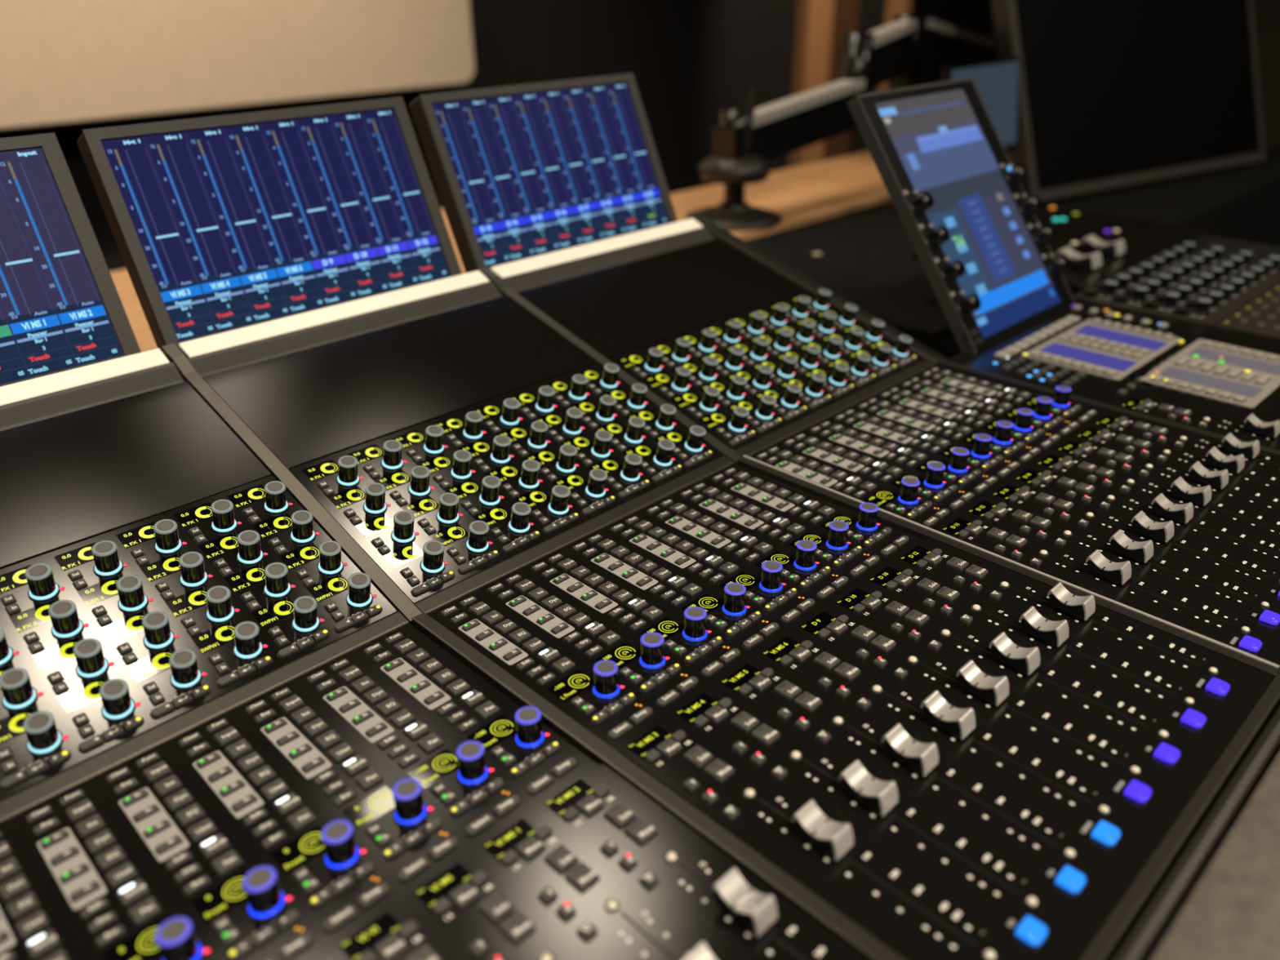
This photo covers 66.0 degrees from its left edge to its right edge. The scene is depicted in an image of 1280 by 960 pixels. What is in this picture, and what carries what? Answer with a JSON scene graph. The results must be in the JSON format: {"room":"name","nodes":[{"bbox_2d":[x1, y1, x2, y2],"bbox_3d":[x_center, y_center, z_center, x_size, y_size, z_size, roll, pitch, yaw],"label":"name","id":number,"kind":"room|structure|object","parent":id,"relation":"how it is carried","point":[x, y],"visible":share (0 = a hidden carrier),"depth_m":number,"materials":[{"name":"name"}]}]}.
{"room":"studio","nodes":[
{"label":"studio","id":0,"kind":"room"},
{"bbox_2d":[0,0,994,271],"bbox_3d":[-1.213,-1.331,2.266,8.400,2.460,0.060,-25,36,-38],"label":"wall","id":1,"kind":"structure","parent":0,"point":[689,61],"depth_m":3.54,"materials":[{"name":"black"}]},
{"bbox_2d":[0,0,475,129],"bbox_3d":[-1.552,-1.409,1.524,2.960,1.700,0.060,-25,36,-38],"label":"acoustic panel","id":2,"kind":"object","parent":1,"relation":"attached to","point":[62,61],"visible":1,"depth_m":2.29,"materials":[{"name":"beige fabric"}]},
{"bbox_2d":[788,0,833,168],"bbox_3d":[0.708,-2.181,3.858,0.160,2.460,0.059,-25,36,-38],"label":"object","id":3,"kind":"structure","parent":1,"relation":"attached to","point":[815,17],"depth_m":4.04,"materials":[{"name":"brown wood"}]},
{"bbox_2d":[822,0,859,160],"bbox_3d":[0.848,-2.259,4.004,0.218,2.460,0.019,-25,36,-38],"label":"trim","id":4,"kind":"structure","parent":1,"relation":"attached to","point":[845,12],"depth_m":4.20,"materials":[{"name":"brown wood"}]},
{"bbox_2d":[879,0,911,91],"bbox_3d":[1.146,-2.384,4.239,0.100,2.460,0.059,-25,36,-38],"label":"trim","id":5,"kind":"structure","parent":1,"relation":"attached to","point":[894,7],"depth_m":4.37,"materials":[{"name":"brown wood"}]},
{"bbox_2d":[991,0,1279,153],"bbox_3d":[3.734,-1.848,3.127,0.060,2.460,5.450,-25,36,-38],"label":"wall","id":6,"kind":"structure","parent":0,"point":[1266,12],"depth_m":4.27,"materials":[{"name":"brown"}]},
{"bbox_3d":[0.735,0.663,1.085,8.400,0.050,5.450,-25,36,-38],"label":"floor","id":7,"kind":"structure","parent":0,"visible":0},
{"bbox_2d":[109,151,1012,352],"bbox_3d":[-0.282,0.012,1.546,2.750,0.710,0.600,-25,36,-38],"label":"wooden desk","id":8,"kind":"object","parent":7,"relation":"on","point":[803,194],"visible":0.08,"depth_m":1.75,"materials":[{"name":"orange wood"}]},
{"bbox_2d":[685,13,999,231],"bbox_3d":[0.412,-0.671,1.762,0.890,0.288,0.156,-25,36,-38],"label":"monitor stand","id":9,"kind":"object","parent":8,"relation":"on","point":[912,50],"visible":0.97,"depth_m":1.64,"materials":[{"name":"black metal"}]},
{"bbox_2d":[710,222,1279,959],"bbox_3d":[0.147,0.274,0.893,1.820,0.832,0.652,-25,36,-38],"label":"chassis","id":10,"kind":"object","parent":7,"relation":"on","point":[1113,932],"visible":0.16,"depth_m":0.42,"materials":[{"name":"black metal"}]},
{"bbox_2d":[0,132,141,386],"bbox_3d":[-0.469,-0.112,0.610,0.255,0.164,0.085,-25,36,-38],"label":"display","id":11,"kind":"object","parent":10,"relation":"on","point":[62,309],"visible":1,"depth_m":0.66,"materials":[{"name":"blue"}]},
{"bbox_2d":[0,348,170,405],"bbox_3d":[-0.422,-0.040,0.604,0.260,0.016,0.019,-25,36,-38],"label":"light bar","id":12,"kind":"object","parent":10,"relation":"on","point":[20,391],"visible":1,"depth_m":0.65,"materials":[{"name":"white plastic"}]},
{"bbox_2d":[0,361,271,569],"bbox_3d":[-0.369,0.003,0.566,0.262,0.046,0.134,-25,36,-38],"label":"blank panel","id":13,"kind":"object","parent":10,"relation":"attached to","point":[81,463],"visible":0.97,"depth_m":0.60,"materials":[{"name":"grey metal"}]},
{"bbox_2d":[0,475,408,822],"bbox_3d":[-0.271,0.078,0.493,0.262,0.052,0.146,-25,36,-38],"label":"module","id":14,"kind":"object","parent":10,"relation":"attached to","point":[116,645],"visible":1,"depth_m":0.51,"materials":[{"name":"black"}]},
{"bbox_2d":[37,692,43,696],"bbox_3d":[-0.282,0.101,0.464,0.003,0.001,0.003,-25,51,-38],"label":"indicator light","id":15,"kind":"object","parent":14,"relation":"on","point":[39,694],"depth_m":0.46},
{"bbox_2d":[62,734,68,739],"bbox_3d":[-0.262,0.117,0.449,0.003,0.001,0.003,-25,51,-38],"label":"indicator light","id":16,"kind":"object","parent":14,"relation":"attached to","point":[64,737],"depth_m":0.45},
{"bbox_2d":[77,96,462,352],"bbox_3d":[-0.275,-0.202,0.778,0.255,0.164,0.085,-25,36,-38],"label":"display","id":17,"kind":"object","parent":10,"relation":"on","point":[220,224],"visible":0.98,"depth_m":0.75,"materials":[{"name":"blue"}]},
{"bbox_2d":[0,623,599,959],"bbox_3d":[-0.165,0.142,0.405,0.262,0.021,0.155,-25,36,-38],"label":"module","id":18,"kind":"object","parent":10,"relation":"in","point":[285,823],"visible":1,"depth_m":0.41,"materials":[{"name":"black metal"}]},
{"bbox_2d":[204,947,210,954],"bbox_3d":[-0.157,0.170,0.357,0.003,0.001,0.002,-25,36,-38],"label":"indicator light","id":19,"kind":"object","parent":18,"relation":"on","point":[206,950],"depth_m":0.36,"materials":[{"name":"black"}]},
{"bbox_2d":[286,895,292,901],"bbox_3d":[-0.134,0.160,0.377,0.003,0.001,0.002,-25,36,-38],"label":"indicator light","id":20,"kind":"object","parent":18,"relation":"on","point":[289,898],"depth_m":0.38,"materials":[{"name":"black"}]},
{"bbox_2d":[360,848,366,853],"bbox_3d":[-0.112,0.149,0.397,0.003,0.001,0.002,-25,36,-38],"label":"indicator light","id":21,"kind":"object","parent":18,"relation":"on","point":[362,851],"depth_m":0.40,"materials":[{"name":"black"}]},
{"bbox_2d":[427,806,433,811],"bbox_3d":[-0.089,0.139,0.417,0.003,0.001,0.002,-25,36,-38],"label":"indicator light","id":22,"kind":"object","parent":18,"relation":"on","point":[429,808],"depth_m":0.42,"materials":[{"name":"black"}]},
{"bbox_2d":[177,270,489,359],"bbox_3d":[-0.228,-0.130,0.772,0.260,0.016,0.019,-25,36,-38],"label":"light bar","id":23,"kind":"object","parent":10,"relation":"on","point":[210,344],"visible":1,"depth_m":0.76,"materials":[{"name":"white plastic"}]},
{"bbox_2d":[187,280,595,470],"bbox_3d":[-0.175,-0.087,0.735,0.262,0.046,0.134,-25,36,-38],"label":"blank panel","id":24,"kind":"object","parent":10,"relation":"attached to","point":[309,394],"visible":1,"depth_m":0.72,"materials":[{"name":"grey metal"}]},
{"bbox_2d":[288,363,734,613],"bbox_3d":[-0.077,-0.012,0.661,0.262,0.052,0.146,-25,36,-38],"label":"module","id":25,"kind":"object","parent":10,"relation":"attached to","point":[449,506],"visible":1,"depth_m":0.64,"materials":[{"name":"black"}]},
{"bbox_2d":[161,343,906,959],"bbox_3d":[-0.105,0.048,0.506,0.009,0.092,0.645,-25,36,-38],"label":"rail","id":26,"kind":"object","parent":10,"relation":"attached to","point":[847,931],"visible":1,"depth_m":0.47,"materials":[{"name":"black metal"}]},
{"bbox_2d":[408,72,678,273],"bbox_3d":[-0.081,-0.292,0.946,0.255,0.164,0.085,-25,36,-38],"label":"display","id":27,"kind":"object","parent":10,"relation":"on","point":[521,171],"visible":1,"depth_m":0.92,"materials":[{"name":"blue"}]},
{"bbox_2d":[318,764,867,959],"bbox_3d":[-0.043,0.197,0.294,0.262,0.020,0.191,-25,36,-38],"label":"module","id":28,"kind":"object","parent":10,"relation":"in","point":[600,870],"visible":1,"depth_m":0.37,"materials":[{"name":"black metal"}]},
{"bbox_2d":[537,951,554,959],"bbox_3d":[-0.033,0.170,0.349,0.006,0.002,0.006,-7,28,-13],"label":"round lamp","id":29,"kind":"object","parent":28,"relation":"on","point":[541,955],"depth_m":0.35,"materials":[{"name":"grey plastic"}]},
{"bbox_2d":[604,898,619,912],"bbox_3d":[-0.010,0.159,0.369,0.006,0.002,0.006,7,28,14],"label":"round lamp","id":30,"kind":"object","parent":28,"relation":"on","point":[611,905],"depth_m":0.37,"materials":[{"name":"grey plastic"}]},
{"bbox_2d":[664,851,678,863],"bbox_3d":[0.012,0.148,0.389,0.006,0.002,0.006,-7,28,-13],"label":"round lamp","id":31,"kind":"object","parent":28,"relation":"on","point":[670,857],"depth_m":0.39,"materials":[{"name":"grey plastic"}]},
{"bbox_2d":[490,217,702,278],"bbox_3d":[-0.034,-0.220,0.940,0.260,0.016,0.019,-25,36,-38],"label":"light bar","id":32,"kind":"object","parent":10,"relation":"on","point":[548,260],"visible":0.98,"depth_m":0.93,"materials":[{"name":"white plastic"}]},
{"bbox_2d":[501,226,804,359],"bbox_3d":[0.019,-0.177,0.903,0.262,0.046,0.134,-25,36,-38],"label":"blank panel","id":33,"kind":"object","parent":10,"relation":"attached to","point":[622,300],"visible":1,"depth_m":0.89,"materials":[{"name":"grey metal"}]},
{"bbox_2d":[426,463,925,753],"bbox_3d":[0.029,0.052,0.573,0.262,0.021,0.155,-25,36,-38],"label":"module","id":34,"kind":"object","parent":10,"relation":"in","point":[621,627],"visible":1,"depth_m":0.55,"materials":[{"name":"black metal"}]},
{"bbox_2d":[608,288,934,457],"bbox_3d":[0.117,-0.101,0.830,0.262,0.052,0.146,-25,36,-38],"label":"module","id":35,"kind":"object","parent":10,"relation":"attached to","point":[755,379],"visible":1,"depth_m":0.81,"materials":[{"name":"black metal"}]},
{"bbox_2d":[479,267,1279,677],"bbox_3d":[0.089,-0.042,0.675,0.009,0.092,0.645,-25,36,-38],"label":"rail","id":36,"kind":"object","parent":10,"relation":"attached to","point":[912,527],"visible":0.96,"depth_m":0.62,"materials":[{"name":"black metal"}]},
{"bbox_2d":[749,365,1110,531],"bbox_3d":[0.223,-0.038,0.741,0.262,0.021,0.155,-25,36,-38],"label":"module","id":37,"kind":"object","parent":10,"relation":"in","point":[926,449],"visible":1,"depth_m":0.73,"materials":[{"name":"black metal"}]},
{"bbox_2d":[620,538,1274,959],"bbox_3d":[0.151,0.107,0.462,0.262,0.020,0.191,-25,36,-38],"label":"module","id":38,"kind":"object","parent":10,"relation":"in","point":[962,755],"visible":1,"depth_m":0.44,"materials":[{"name":"black metal"}]},
{"bbox_2d":[742,787,756,799],"bbox_3d":[0.047,0.133,0.419,0.006,0.002,0.006,7,28,14],"label":"round lamp","id":39,"kind":"object","parent":38,"relation":"on","point":[748,793],"depth_m":0.42,"materials":[{"name":"grey plastic"}]},
{"bbox_2d":[789,750,802,760],"bbox_3d":[0.069,0.122,0.438,0.006,0.002,0.006,-7,28,-13],"label":"round lamp","id":40,"kind":"object","parent":38,"relation":"on","point":[794,755],"depth_m":0.44,"materials":[{"name":"grey plastic"}]},
{"bbox_2d":[831,715,844,725],"bbox_3d":[0.092,0.111,0.458,0.006,0.002,0.006,7,28,14],"label":"round lamp","id":41,"kind":"object","parent":38,"relation":"on","point":[836,720],"depth_m":0.46,"materials":[{"name":"grey plastic"}]},
{"bbox_2d":[871,684,883,693],"bbox_3d":[0.115,0.101,0.478,0.006,0.002,0.006,7,28,14],"label":"round lamp","id":42,"kind":"object","parent":38,"relation":"on","point":[874,688],"depth_m":0.48,"materials":[{"name":"grey plastic"}]},
{"bbox_2d":[906,656,918,663],"bbox_3d":[0.138,0.090,0.498,0.006,0.002,0.006,7,28,14],"label":"round lamp","id":43,"kind":"object","parent":38,"relation":"on","point":[910,660],"depth_m":0.50,"materials":[{"name":"grey plastic"}]},
{"bbox_2d":[940,629,951,636],"bbox_3d":[0.161,0.080,0.518,0.006,0.002,0.006,-7,28,-13],"label":"round lamp","id":44,"kind":"object","parent":38,"relation":"on","point":[944,633],"depth_m":0.52,"materials":[{"name":"grey plastic"}]},
{"bbox_2d":[970,604,982,611],"bbox_3d":[0.183,0.069,0.537,0.006,0.002,0.006,-7,28,-13],"label":"round lamp","id":45,"kind":"object","parent":38,"relation":"on","point":[974,607],"depth_m":0.54,"materials":[{"name":"grey plastic"}]},
{"bbox_2d":[982,949,996,959],"bbox_3d":[0.124,0.168,0.348,0.005,0.002,0.004,-25,36,-38],"label":"round lamp","id":46,"kind":"object","parent":38,"relation":"on","point":[988,954],"depth_m":0.35,"materials":[{"name":"grey plastic"}]},
{"bbox_2d":[999,581,1009,587],"bbox_3d":[0.206,0.059,0.557,0.006,0.002,0.006,7,28,14],"label":"round lamp","id":47,"kind":"object","parent":38,"relation":"on","point":[1002,584],"depth_m":0.56,"materials":[{"name":"grey plastic"}]},
{"bbox_2d":[1025,896,1038,906],"bbox_3d":[0.147,0.157,0.368,0.005,0.002,0.004,-25,36,-38],"label":"round lamp","id":48,"kind":"object","parent":38,"relation":"on","point":[1030,901],"depth_m":0.37,"materials":[{"name":"grey plastic"}]},
{"bbox_2d":[1063,848,1075,858],"bbox_3d":[0.169,0.146,0.388,0.005,0.002,0.004,-25,36,-38],"label":"round lamp","id":49,"kind":"object","parent":38,"relation":"on","point":[1068,853],"depth_m":0.39,"materials":[{"name":"grey plastic"}]},
{"bbox_2d":[1097,804,1110,814],"bbox_3d":[0.192,0.136,0.408,0.005,0.002,0.004,-25,36,-38],"label":"round lamp","id":50,"kind":"object","parent":38,"relation":"on","point":[1102,809],"depth_m":0.41,"materials":[{"name":"grey plastic"}]},
{"bbox_2d":[1128,765,1141,774],"bbox_3d":[0.215,0.125,0.428,0.005,0.002,0.004,-25,36,-38],"label":"round lamp","id":51,"kind":"object","parent":38,"relation":"on","point":[1133,770],"depth_m":0.43,"materials":[{"name":"grey plastic"}]},
{"bbox_2d":[1157,729,1168,737],"bbox_3d":[0.238,0.115,0.448,0.005,0.002,0.004,-25,36,-38],"label":"round lamp","id":52,"kind":"object","parent":38,"relation":"on","point":[1161,733],"depth_m":0.45,"materials":[{"name":"grey plastic"}]},
{"bbox_2d":[1183,697,1195,704],"bbox_3d":[0.261,0.104,0.467,0.005,0.002,0.004,-25,36,-38],"label":"round lamp","id":53,"kind":"object","parent":38,"relation":"on","point":[1187,700],"depth_m":0.47,"materials":[{"name":"grey plastic"}]},
{"bbox_2d":[1208,666,1218,674],"bbox_3d":[0.283,0.094,0.487,0.005,0.002,0.004,-25,36,-38],"label":"round lamp","id":54,"kind":"object","parent":38,"relation":"on","point":[1211,670],"depth_m":0.49,"materials":[{"name":"grey plastic"}]},
{"bbox_2d":[846,77,1075,354],"bbox_3d":[0.320,-0.262,0.965,0.210,0.223,0.161,-25,36,-38],"label":"display","id":55,"kind":"object","parent":10,"relation":"on","point":[966,215],"visible":1,"depth_m":0.95,"materials":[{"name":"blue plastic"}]},
{"bbox_2d":[693,216,1279,456],"bbox_3d":[0.282,-0.131,0.843,0.009,0.092,0.645,-25,36,-38],"label":"rail","id":56,"kind":"object","parent":10,"relation":"attached to","point":[714,233],"visible":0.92,"depth_m":0.85,"materials":[{"name":"black metal"}]},
{"bbox_2d":[911,205,1208,292],"bbox_3d":[0.542,-0.310,1.252,0.375,0.025,0.215,-25,36,-38],"label":"module","id":57,"kind":"object","parent":10,"relation":"on","point":[1098,247],"visible":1,"depth_m":1.25,"materials":[{"name":"black"}]},
{"bbox_2d":[945,308,1228,407],"bbox_3d":[0.417,-0.123,0.912,0.261,0.010,0.155,-25,36,-38],"label":"module","id":58,"kind":"object","parent":10,"relation":"on","point":[1104,359],"visible":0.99,"depth_m":0.89,"materials":[{"name":"black metal"}]},
{"bbox_2d":[939,411,1279,666],"bbox_3d":[0.345,0.018,0.630,0.262,0.020,0.191,-25,36,-38],"label":"module","id":59,"kind":"object","parent":10,"relation":"in","point":[1180,527],"visible":1,"depth_m":0.61,"materials":[{"name":"black metal"}]},
{"bbox_2d":[1038,549,1048,555],"bbox_3d":[0.240,0.043,0.587,0.006,0.002,0.006,-7,28,-13],"label":"round lamp","id":60,"kind":"object","parent":59,"relation":"on","point":[1041,552],"depth_m":0.59,"materials":[{"name":"grey plastic"}]},
{"bbox_2d":[1062,530,1072,536],"bbox_3d":[0.263,0.032,0.607,0.006,0.002,0.006,-7,28,-13],"label":"round lamp","id":61,"kind":"object","parent":59,"relation":"on","point":[1065,533],"depth_m":0.61,"materials":[{"name":"grey plastic"}]},
{"bbox_2d":[1084,511,1094,517],"bbox_3d":[0.286,0.022,0.626,0.006,0.002,0.006,7,28,14],"label":"round lamp","id":62,"kind":"object","parent":59,"relation":"on","point":[1087,514],"depth_m":0.63,"materials":[{"name":"grey plastic"}]},
{"bbox_2d":[1106,495,1115,500],"bbox_3d":[0.309,0.011,0.646,0.006,0.002,0.006,7,28,14],"label":"round lamp","id":63,"kind":"object","parent":59,"relation":"on","point":[1108,497],"depth_m":0.65,"materials":[{"name":"grey plastic"}]},
{"bbox_2d":[1125,479,1135,484],"bbox_3d":[0.332,0.001,0.666,0.006,0.002,0.006,7,28,14],"label":"round lamp","id":64,"kind":"object","parent":59,"relation":"on","point":[1127,481],"depth_m":0.67,"materials":[{"name":"grey plastic"}]},
{"bbox_2d":[1144,463,1154,468],"bbox_3d":[0.355,-0.010,0.686,0.006,0.002,0.006,7,28,14],"label":"round lamp","id":65,"kind":"object","parent":59,"relation":"on","point":[1146,465],"depth_m":0.69,"materials":[{"name":"grey plastic"}]},
{"bbox_2d":[1162,449,1171,453],"bbox_3d":[0.377,-0.021,0.706,0.006,0.002,0.006,7,28,14],"label":"round lamp","id":66,"kind":"object","parent":59,"relation":"on","point":[1164,451],"depth_m":0.70,"materials":[{"name":"grey plastic"}]},
{"bbox_2d":[1178,435,1187,440],"bbox_3d":[0.400,-0.031,0.726,0.006,0.002,0.006,-7,28,-13],"label":"round lamp","id":67,"kind":"object","parent":59,"relation":"on","point":[1180,437],"depth_m":0.72,"materials":[{"name":"grey plastic"}]},
{"bbox_2d":[1240,626,1250,632],"bbox_3d":[0.318,0.078,0.517,0.005,0.002,0.004,-25,36,-38],"label":"round lamp","id":68,"kind":"object","parent":59,"relation":"on","point":[1243,628],"depth_m":0.52,"materials":[{"name":"grey plastic"}]},
{"bbox_2d":[1260,601,1270,607],"bbox_3d":[0.341,0.067,0.537,0.005,0.002,0.004,-25,36,-38],"label":"round lamp","id":69,"kind":"object","parent":59,"relation":"on","point":[1263,604],"depth_m":0.54,"materials":[{"name":"grey plastic"}]},
{"bbox_2d":[1066,299,1213,336],"bbox_3d":[0.490,-0.164,0.990,0.034,0.008,0.150,-25,36,-38],"label":"module","id":70,"kind":"object","parent":10,"relation":"on","point":[1095,308],"visible":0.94,"depth_m":0.98,"materials":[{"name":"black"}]},
{"bbox_2d":[1072,242,1279,328],"bbox_3d":[0.603,-0.221,1.085,0.262,0.021,0.139,-25,36,-38],"label":"module","id":71,"kind":"object","parent":10,"relation":"on","point":[1179,284],"visible":1,"depth_m":1.06,"materials":[{"name":"black"}]},
{"bbox_2d":[1111,705,1279,959],"bbox_3d":[0.387,0.117,0.484,1.760,0.048,0.102,-25,36,-38],"label":"armrest","id":72,"kind":"object","parent":10,"relation":"attached to","point":[1220,900],"visible":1,"depth_m":0.37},
{"bbox_2d":[1119,386,1279,450],"bbox_3d":[0.468,-0.039,0.737,0.061,0.020,0.191,-25,36,-38],"label":"module","id":73,"kind":"object","parent":10,"relation":"on","point":[1223,420],"visible":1,"depth_m":0.76,"materials":[{"name":"black metal"}]},
{"bbox_2d":[1202,417,1211,421],"bbox_3d":[0.434,-0.047,0.755,0.006,0.002,0.006,7,28,14],"label":"round lamp","id":74,"kind":"object","parent":73,"relation":"on","point":[1204,419],"depth_m":0.75,"materials":[{"name":"grey plastic"}]},
{"bbox_2d":[1139,329,1279,418],"bbox_3d":[0.557,-0.081,0.824,0.200,0.012,0.203,-25,36,-38],"label":"module","id":75,"kind":"object","parent":10,"relation":"on","point":[1240,370],"visible":1,"depth_m":0.84,"materials":[{"name":"grey metal"}]},
{"bbox_2d":[1213,282,1279,338],"bbox_3d":[0.726,-0.160,0.976,0.262,0.008,0.208,-25,36,-38],"label":"module","id":76,"kind":"object","parent":10,"relation":"on","point":[1260,316],"visible":1,"depth_m":0.98,"materials":[{"name":"black metal"}]},
{"bbox_2d":[744,143,1279,359],"bbox_3d":[0.787,-0.205,1.942,1.692,0.704,0.436,-25,36,-38],"label":"console surface","id":77,"kind":"object","parent":7,"relation":"on","point":[864,256],"visible":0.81,"depth_m":1.58,"materials":[{"name":"black metal"}]},
{"bbox_2d":[812,252,822,255],"bbox_3d":[0.258,-0.330,1.436,0.014,0.003,0.014,-25,36,-38],"label":"indicator light","id":78,"kind":"object","parent":77,"relation":"on","point":[813,253],"depth_m":1.43,"materials":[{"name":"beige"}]},
{"bbox_2d":[941,56,1019,151],"bbox_3d":[0.525,-0.516,1.525,0.214,0.243,0.042,-25,36,-38],"label":"screen","id":79,"kind":"object","parent":77,"relation":"on","point":[996,82],"visible":0.4,"depth_m":1.52,"materials":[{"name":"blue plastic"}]},
{"bbox_2d":[991,0,1265,200],"bbox_3d":[0.919,-0.807,1.820,0.714,0.476,0.203,-17,31,-28],"label":"monitor","id":80,"kind":"object","parent":77,"relation":"on","point":[1113,93],"visible":0.9,"depth_m":1.79,"materials":[{"name":"black plastic"}]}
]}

